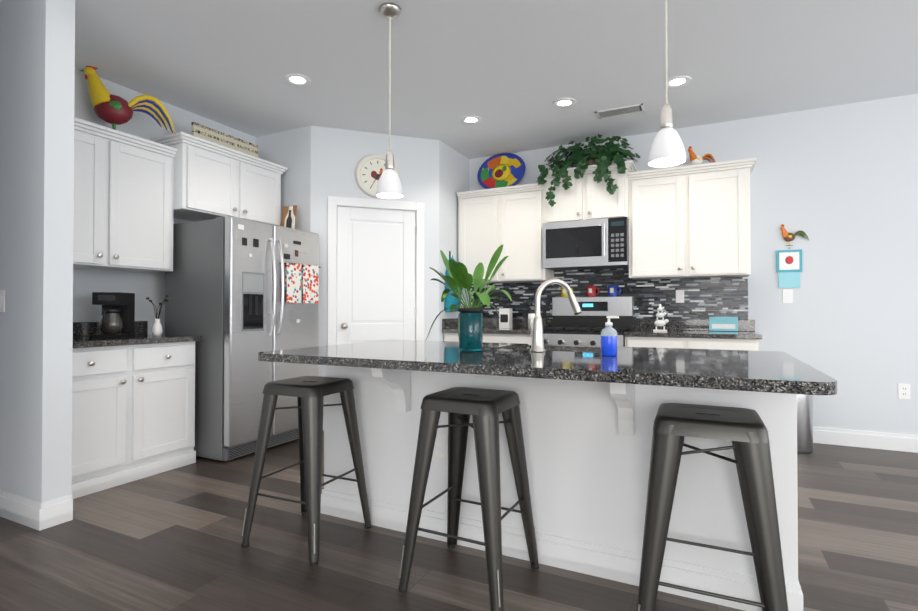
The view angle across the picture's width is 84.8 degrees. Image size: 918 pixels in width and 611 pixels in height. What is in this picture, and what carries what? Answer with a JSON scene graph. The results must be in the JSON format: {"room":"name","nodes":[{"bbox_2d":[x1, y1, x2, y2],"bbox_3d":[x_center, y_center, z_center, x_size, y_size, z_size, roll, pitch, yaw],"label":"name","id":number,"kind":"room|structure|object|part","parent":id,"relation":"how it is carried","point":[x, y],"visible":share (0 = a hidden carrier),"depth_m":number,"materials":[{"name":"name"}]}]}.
{"room":"kitchen","nodes":[
{"label":"kitchen","id":0,"kind":"room"},
{"bbox_2d":[0,0,79,502],"bbox_3d":[-3.611,-0.257,3.330,3.515,2.740,0.130,0,-1,26],"label":"wall","id":1,"kind":"structure","parent":0,"point":[40,79],"depth_m":2.57,"materials":[{"name":"white paint"}]},
{"bbox_2d":[0,290,4,311],"bbox_3d":[-2.438,-0.024,2.673,0.072,0.116,0.008,0,-1,26],"label":"wall switch","id":2,"kind":"object","parent":1,"relation":"attached to","point":[2,300],"visible":1,"depth_m":2.66,"materials":[{"name":"white plastic"}]},
{"bbox_2d":[0,490,46,530],"bbox_3d":[-3.637,1.047,3.249,3.530,0.130,0.014,0,-1,26],"label":"baseboard","id":3,"kind":"structure","parent":1,"relation":"attached to","point":[36,515],"depth_m":2.53,"materials":[{"name":"white wood"}]},
{"bbox_2d":[80,71,267,334],"bbox_3d":[-2.410,-0.250,4.000,0.120,2.740,2.080,0,-1,26],"label":"wall","id":4,"kind":"structure","parent":0,"point":[144,285],"depth_m":3.82,"materials":[{"name":"white paint"}]},
{"bbox_2d":[73,321,146,336],"bbox_3d":[-2.606,0.164,3.435,0.020,0.100,0.948,0,-1,26],"label":"backsplash","id":5,"kind":"structure","parent":4,"relation":"attached to","point":[80,329],"depth_m":3.50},
{"bbox_2d":[73,121,178,272],"bbox_3d":[-2.463,-0.689,3.373,0.339,0.864,0.948,0,-1,26],"label":"upper cabinet","id":6,"kind":"object","parent":4,"relation":"attached to","point":[124,188],"depth_m":3.39,"materials":[{"name":"white paint"}]},
{"bbox_2d":[80,66,175,134],"bbox_3d":[-2.311,-1.408,3.525,0.573,0.490,0.156,0,-1,-29],"label":"statue","id":7,"kind":"object","parent":6,"relation":"on","point":[113,110],"visible":0.9,"depth_m":3.45,"materials":[{"name":"red"}]},
{"bbox_2d":[155,137,286,225],"bbox_3d":[-1.999,-0.961,4.205,0.439,0.504,0.950,0,-1,26],"label":"upper cabinet","id":8,"kind":"object","parent":4,"relation":"attached to","point":[211,183],"depth_m":3.98,"materials":[{"name":"white paint"}]},
{"bbox_2d":[191,122,258,157],"bbox_3d":[-1.908,-1.332,4.136,0.022,0.150,0.620,-5,-3,26],"label":"sign","id":9,"kind":"object","parent":8,"relation":"on","point":[218,137],"visible":0.64,"depth_m":4.09,"materials":[{"name":"beige wood"}]},
{"bbox_2d":[332,129,415,201],"bbox_3d":[-0.780,-1.264,4.758,0.622,0.695,0.420,0,-1,26],"label":"wall","id":10,"kind":"structure","parent":0,"point":[349,147],"depth_m":4.66,"materials":[{"name":"white paint"}]},
{"bbox_2d":[337,206,415,344],"bbox_3d":[-0.767,0.105,4.698,0.558,2.019,0.560,0,-1,26],"label":"pantry door","id":11,"kind":"structure","parent":10,"relation":"in","point":[375,274],"depth_m":4.69,"materials":[{"name":"white wood"}]},
{"bbox_2d":[355,154,398,197],"bbox_3d":[-0.756,-1.208,4.679,0.410,0.410,0.038,0,-1,-19],"label":"wall clock","id":12,"kind":"object","parent":10,"relation":"attached to","point":[370,169],"visible":0.65,"depth_m":4.66,"materials":[{"name":"white"}]},
{"bbox_2d":[416,138,471,340],"bbox_3d":[-0.133,-0.239,5.138,0.120,2.740,0.827,0,-1,26],"label":"wall","id":13,"kind":"structure","parent":0,"point":[442,172],"depth_m":4.88,"materials":[{"name":"white paint"}]},
{"bbox_2d":[327,196,423,345],"bbox_3d":[-0.779,0.070,4.733,0.900,2.115,0.138,0,-1,-19],"label":"door frame","id":14,"kind":"structure","parent":13,"relation":"attached to","point":[334,202],"depth_m":4.65,"materials":[{"name":"white wood"}]},
{"bbox_2d":[442,318,457,329],"bbox_3d":[-0.021,0.182,5.193,0.020,0.100,0.618,0,-1,26],"label":"backsplash","id":15,"kind":"structure","parent":13,"relation":"attached to","point":[447,324],"depth_m":5.02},
{"bbox_2d":[0,431,917,610],"bbox_3d":[-0.918,1.117,0.767,10.600,0.060,9.620,0,-1,26],"label":"floor","id":16,"kind":"structure","parent":0,"point":[170,540],"depth_m":2.21,"materials":[{"name":"brown wood"}]},
{"bbox_2d":[71,341,195,498],"bbox_3d":[-2.342,0.680,3.288,0.619,0.865,0.928,0,-1,26],"label":"base cabinet","id":17,"kind":"object","parent":16,"relation":"on","point":[133,408],"depth_m":3.17,"materials":[{"name":"white paint"}]},
{"bbox_2d":[73,333,201,348],"bbox_3d":[-2.326,0.230,3.296,0.643,0.035,0.948,0,-1,26],"label":"countertop","id":18,"kind":"structure","parent":17,"relation":"on","point":[140,338],"depth_m":3.23,"materials":[{"name":"grey stone"}]},
{"bbox_2d":[92,292,134,337],"bbox_3d":[-2.296,0.063,3.329,0.170,0.297,0.227,0,-1,-9],"label":"coffee maker","id":19,"kind":"object","parent":18,"relation":"on","point":[117,319],"visible":1,"depth_m":3.28,"materials":[{"name":"black plastic"}]},
{"bbox_2d":[146,295,168,335],"bbox_3d":[-2.108,0.070,3.524,0.142,0.289,0.118,0,-1,26],"label":"vase","id":20,"kind":"object","parent":18,"relation":"on","point":[157,329],"visible":1,"depth_m":3.50,"materials":[{"name":"white ceramic"}]},
{"bbox_2d":[165,216,320,460],"bbox_3d":[-1.693,0.235,4.066,0.784,1.730,0.910,0,-1,26],"label":"refrigerator","id":21,"kind":"object","parent":16,"relation":"on","point":[241,293],"visible":0.81,"depth_m":3.69,"materials":[{"name":"grey metal"}]},
{"bbox_3d":[-1.434,0.189,3.939,0.070,1.630,0.902,0,-1,26],"label":"door","id":22,"kind":"part","parent":21,"relation":"part of","materials":[{"name":"silver metal"}]},
{"bbox_2d":[280,205,296,228],"bbox_3d":[-1.503,-0.756,4.416,0.225,0.259,0.108,0,-1,26],"label":"figurine","id":23,"kind":"object","parent":21,"relation":"on","point":[288,216],"visible":0.71,"depth_m":4.37,"materials":[{"name":"brown wood"}]},
{"bbox_2d":[241,376,370,565],"bbox_3d":[-0.716,0.731,2.405,0.433,0.745,0.433,0,-1,24],"label":"bar stool","id":24,"kind":"object","parent":16,"relation":"on","point":[309,392],"visible":0.98,"depth_m":2.29,"materials":[{"name":"dark gunmetal painted steel"},{"name":"rubber"}]},
{"bbox_2d":[444,334,458,341],"bbox_3d":[0.113,0.699,5.144,0.300,0.865,0.619,0,-1,26],"label":"base cabinet","id":25,"kind":"object","parent":16,"relation":"on","point":[447,337],"depth_m":4.90,"materials":[{"name":"white paint"}]},
{"bbox_2d":[399,387,538,610],"bbox_3d":[0.051,0.727,2.027,0.433,0.745,0.433,0,-1,27],"label":"bar stool","id":26,"kind":"object","parent":16,"relation":"on","point":[484,408],"visible":1,"depth_m":1.93,"materials":[{"name":"grey metal"}]},
{"bbox_2d":[483,334,531,343],"bbox_3d":[0.536,0.696,4.936,0.642,0.865,0.619,0,-1,26],"label":"base cabinet","id":27,"kind":"object","parent":16,"relation":"on","point":[487,338],"depth_m":4.64,"materials":[{"name":"white paint"}]},
{"bbox_2d":[442,326,549,333],"bbox_3d":[0.396,0.247,4.996,0.942,0.035,0.643,0,-1,26],"label":"countertop","id":28,"kind":"structure","parent":27,"relation":"on","point":[486,329],"depth_m":4.77,"materials":[{"name":"grey stone"}]},
{"bbox_2d":[499,308,511,327],"bbox_3d":[0.472,0.130,5.074,0.110,0.200,0.092,0,-1,26],"label":"box","id":29,"kind":"object","parent":28,"relation":"on","point":[505,318],"visible":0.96,"depth_m":5.04,"materials":[{"name":"white plastic"}]},
{"bbox_2d":[526,299,541,328],"bbox_3d":[0.727,0.079,4.855,0.150,0.297,0.120,0,-1,26],"label":"utensil crock","id":30,"kind":"object","parent":28,"relation":"on","point":[531,315],"visible":0.44,"depth_m":4.83,"materials":[{"name":"white ceramic"}]},
{"bbox_2d":[315,348,802,610],"bbox_3d":[0.309,0.676,2.381,2.146,0.855,0.868,0,-1,26],"label":"kitchen island","id":31,"kind":"object","parent":16,"relation":"on","point":[588,414],"depth_m":2.07,"materials":[{"name":"granite"},{"name":"paint"}]},
{"bbox_2d":[258,344,836,395],"bbox_3d":[0.185,0.228,2.089,2.150,0.035,0.690,0,-1,26],"label":"island countertop","id":32,"kind":"structure","parent":31,"relation":"on","point":[716,373],"depth_m":1.80,"materials":[{"name":"black stone"}]},
{"bbox_2d":[459,313,482,350],"bbox_3d":[0.056,0.123,2.371,0.114,0.178,0.114,0,-1,26],"label":"vase","id":33,"kind":"object","parent":32,"relation":"on","point":[470,331],"visible":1,"depth_m":2.32,"materials":[{"name":"teal glass"}]},
{"bbox_2d":[426,245,511,339],"bbox_3d":[0.058,-0.038,2.373,0.415,0.472,0.393,0,-1,26],"label":"plant","id":34,"kind":"object","parent":33,"relation":"in","point":[461,277],"visible":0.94,"depth_m":2.31,"materials":[{"name":"green plant"}]},
{"bbox_2d":[529,279,581,351],"bbox_3d":[0.433,0.043,2.343,0.241,0.337,0.183,0,-1,26],"label":"faucet","id":35,"kind":"object","parent":32,"relation":"on","point":[537,344],"visible":1,"depth_m":2.31,"materials":[{"name":"silver metal"}]},
{"bbox_2d":[601,316,618,355],"bbox_3d":[0.633,0.127,2.109,0.074,0.166,0.067,0,-1,26],"label":"soap dispenser","id":36,"kind":"object","parent":32,"relation":"on","point":[608,340],"visible":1,"depth_m":2.08,"materials":[{"name":"blue"}]},
{"bbox_2d":[543,297,632,346],"bbox_3d":[1.144,0.511,4.576,0.756,1.190,0.707,0,-1,26],"label":"range","id":37,"kind":"object","parent":16,"relation":"on","point":[586,326],"visible":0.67,"depth_m":4.73,"materials":[{"name":"grey metal"}]},
{"bbox_2d":[561,287,573,296],"bbox_3d":[1.070,-0.135,4.961,0.124,0.106,0.089,0,-1,26],"label":"mug","id":38,"kind":"object","parent":37,"relation":"on","point":[564,292],"visible":0.5,"depth_m":4.93,"materials":[{"name":"yellow ceramic"}]},
{"bbox_2d":[587,286,599,296],"bbox_3d":[1.295,-0.136,4.851,0.124,0.106,0.089,0,-1,26],"label":"mug","id":39,"kind":"object","parent":37,"relation":"on","point":[591,291],"visible":0.94,"depth_m":4.82,"materials":[{"name":"red ceramic"}]},
{"bbox_2d":[608,285,620,296],"bbox_3d":[1.474,-0.137,4.763,0.124,0.106,0.089,0,-1,26],"label":"mug","id":40,"kind":"object","parent":37,"relation":"on","point":[612,290],"visible":0.94,"depth_m":4.73,"materials":[{"name":"blue ceramic"}]},
{"bbox_2d":[625,338,685,348],"bbox_3d":[1.719,0.691,4.354,0.460,0.865,0.619,0,-1,26],"label":"base cabinet","id":41,"kind":"object","parent":16,"relation":"on","point":[629,342],"depth_m":4.07,"materials":[{"name":"white paint"}]},
{"bbox_2d":[637,403,787,610],"bbox_3d":[0.818,0.723,1.649,0.433,0.745,0.433,0,-1,25],"label":"bar stool","id":42,"kind":"object","parent":16,"relation":"on","point":[744,431],"visible":1,"depth_m":1.54,"materials":[{"name":"grey dark painted metal"}]},
{"bbox_2d":[686,338,761,350],"bbox_3d":[2.152,0.688,4.140,0.505,0.865,0.619,0,-1,26],"label":"base cabinet","id":43,"kind":"object","parent":16,"relation":"on","point":[750,344],"depth_m":3.86,"materials":[{"name":"white paint"}]},
{"bbox_2d":[624,330,761,337],"bbox_3d":[1.950,0.239,4.231,0.986,0.035,0.643,0,-1,26],"label":"countertop","id":44,"kind":"structure","parent":43,"relation":"on","point":[633,333],"depth_m":4.05,"materials":[{"name":"grey stone"}]},
{"bbox_2d":[653,304,668,330],"bbox_3d":[1.771,0.104,4.402,0.124,0.238,0.060,0,-1,26],"label":"animal figurine","id":45,"kind":"object","parent":44,"relation":"on","point":[662,322],"visible":1,"depth_m":4.39,"materials":[{"name":"white ceramic"}]},
{"bbox_2d":[709,317,737,330],"bbox_3d":[2.289,0.160,4.350,0.220,0.125,0.038,0,-1,26],"label":"box","id":46,"kind":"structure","parent":44,"relation":"on","point":[723,323],"depth_m":4.34,"materials":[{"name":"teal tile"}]},
{"bbox_2d":[797,364,812,452],"bbox_3d":[2.608,0.784,3.928,0.260,0.669,0.260,0,-1,26],"label":"trash can","id":47,"kind":"object","parent":16,"relation":"on","point":[804,423],"visible":0.29,"depth_m":3.80,"materials":[{"name":"silver metal"}]},
{"bbox_2d":[0,0,917,158],"bbox_3d":[-0.918,-1.683,0.795,10.600,0.060,9.620,0,-1,26],"label":"ceiling","id":48,"kind":"structure","parent":0,"point":[508,72],"depth_m":3.34,"materials":[{"name":"white paint"}]},
{"bbox_2d":[284,74,310,85],"bbox_3d":[-1.159,-1.621,3.611,0.184,0.006,0.184,0,-1,26],"label":"recessed light","id":49,"kind":"object","parent":48,"relation":"in","point":[298,79],"visible":1,"depth_m":3.60,"materials":[{"name":"white"}]},
{"bbox_2d":[376,3,403,198],"bbox_3d":[-0.380,-1.117,2.765,0.152,1.030,0.152,0,-1,26],"label":"pendant light","id":50,"kind":"object","parent":48,"relation":"hanging from","point":[389,185],"visible":1,"depth_m":2.74,"materials":[{"name":"white glass"}]},
{"bbox_2d":[461,116,481,123],"bbox_3d":[0.106,-1.613,4.370,0.184,0.006,0.184,0,-1,26],"label":"recessed light","id":51,"kind":"object","parent":48,"relation":"in","point":[471,119],"visible":1,"depth_m":4.36,"materials":[{"name":"white"}]},
{"bbox_2d":[553,98,575,107],"bbox_3d":[0.842,-1.616,4.008,0.184,0.006,0.184,0,-1,26],"label":"recessed light","id":52,"kind":"object","parent":48,"relation":"in","point":[563,102],"visible":1,"depth_m":4.00,"materials":[{"name":"white"}]},
{"bbox_2d":[595,103,644,118],"bbox_3d":[1.341,-1.614,4.186,0.380,0.008,0.170,0,-1,26],"label":"ceiling vent","id":53,"kind":"object","parent":48,"relation":"in","point":[621,111],"visible":1,"depth_m":4.18,"materials":[{"name":"white metal"}]},
{"bbox_2d":[648,0,685,166],"bbox_3d":[0.885,-1.123,2.143,0.152,1.030,0.152,0,-1,26],"label":"pendant light","id":54,"kind":"object","parent":48,"relation":"hanging from","point":[667,149],"visible":1,"depth_m":2.12,"materials":[{"name":"white glass"}]},
{"bbox_2d":[664,76,691,87],"bbox_3d":[1.586,-1.620,3.642,0.184,0.006,0.184,0,-1,26],"label":"recessed light","id":55,"kind":"object","parent":48,"relation":"in","point":[677,81],"visible":0.94,"depth_m":3.63,"materials":[{"name":"white"}]},
{"bbox_2d":[472,94,917,434],"bbox_3d":[2.983,-0.249,4.155,6.580,2.740,0.120,0,-1,26],"label":"wall","id":56,"kind":"structure","parent":0,"point":[838,184],"depth_m":4.05,"materials":[{"name":"white paint"}]},
{"bbox_2d":[457,186,557,285],"bbox_3d":[0.474,-0.681,5.137,0.926,0.884,0.339,0,-1,26],"label":"upper cabinet","id":57,"kind":"object","parent":56,"relation":"attached to","point":[512,219],"depth_m":4.96,"materials":[{"name":"white paint"}]},
{"bbox_2d":[445,251,461,311],"bbox_3d":[-0.049,-0.244,5.056,0.102,0.610,0.260,0,-1,26],"label":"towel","id":58,"kind":"object","parent":57,"relation":"attached to","point":[450,300],"visible":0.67,"depth_m":4.97,"materials":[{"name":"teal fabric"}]},
{"bbox_2d":[477,153,524,188],"bbox_3d":[0.440,-1.393,5.250,0.538,0.416,0.092,0,-1,26],"label":"decorative platter","id":59,"kind":"object","parent":57,"relation":"on","point":[502,170],"visible":0.98,"depth_m":5.25,"materials":[{"name":"ceramic"}]},
{"bbox_2d":[542,162,633,225],"bbox_3d":[1.226,-1.001,4.758,0.761,0.452,0.359,0,-1,26],"label":"upper cabinet","id":60,"kind":"object","parent":56,"relation":"attached to","point":[586,199],"depth_m":4.58,"materials":[{"name":"white paint"}]},
{"bbox_2d":[543,217,628,270],"bbox_3d":[1.203,-0.562,4.707,0.758,0.419,0.442,0,-1,26],"label":"microwave","id":61,"kind":"object","parent":60,"relation":"attached to","point":[591,244],"visible":1,"depth_m":4.54,"materials":[{"name":"grey metal"}]},
{"bbox_2d":[536,134,639,206],"bbox_3d":[1.215,-1.250,4.713,0.914,0.669,0.443,0,-1,26],"label":"ivy plant","id":62,"kind":"object","parent":60,"relation":"on","point":[602,157],"visible":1,"depth_m":4.61,"materials":[{"name":"green plant"}]},
{"bbox_2d":[483,318,753,329],"bbox_3d":[1.320,0.178,4.889,2.696,0.100,0.020,0,-1,26],"label":"backsplash","id":63,"kind":"structure","parent":56,"relation":"attached to","point":[639,323],"depth_m":4.59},
{"bbox_2d":[626,162,753,281],"bbox_3d":[1.993,-0.689,4.389,0.939,0.884,0.339,0,-1,26],"label":"upper cabinet","id":64,"kind":"object","parent":56,"relation":"attached to","point":[689,269],"depth_m":4.23,"materials":[{"name":"white paint"}]},
{"bbox_3d":[1.308,-0.061,4.901,2.625,0.620,0.014,0,-1,26],"label":"panel","id":65,"kind":"part","parent":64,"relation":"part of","materials":[{"name":"tile"}]},
{"bbox_2d":[687,146,715,164],"bbox_3d":[2.109,-1.281,4.366,0.249,0.213,0.068,0,-1,6],"label":"rooster figurine","id":66,"kind":"object","parent":64,"relation":"on","point":[695,159],"visible":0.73,"depth_m":4.35,"materials":[{"name":"orange ceramic"}]},
{"bbox_2d":[783,289,792,302],"bbox_3d":[2.748,-0.078,4.197,0.072,0.116,0.008,0,-1,26],"label":"switch plate","id":67,"kind":"object","parent":56,"relation":"attached to","point":[787,295],"visible":1,"depth_m":4.20,"materials":[{"name":"white plastic"}]},
{"bbox_2d":[776,224,808,287],"bbox_3d":[2.774,-0.414,4.175,0.230,0.531,0.028,0,-1,26],"label":"wall decoration","id":68,"kind":"object","parent":56,"relation":"attached to","point":[788,266],"visible":0.96,"depth_m":4.18,"materials":[{"name":"multicoloured"}]},
{"bbox_2d":[813,427,917,452],"bbox_3d":[4.227,1.049,3.453,3.740,0.130,0.014,0,-1,26],"label":"baseboard","id":69,"kind":"structure","parent":56,"relation":"attached to","point":[833,436],"depth_m":3.95,"materials":[{"name":"white wood"}]},
{"bbox_2d":[898,383,910,398],"bbox_3d":[3.421,0.658,3.859,0.072,0.116,0.007,0,-1,26],"label":"wall outlet plate","id":70,"kind":"object","parent":56,"relation":"attached to","point":[904,391],"visible":1,"depth_m":3.86,"materials":[{"name":"white plastic"}]}
]}

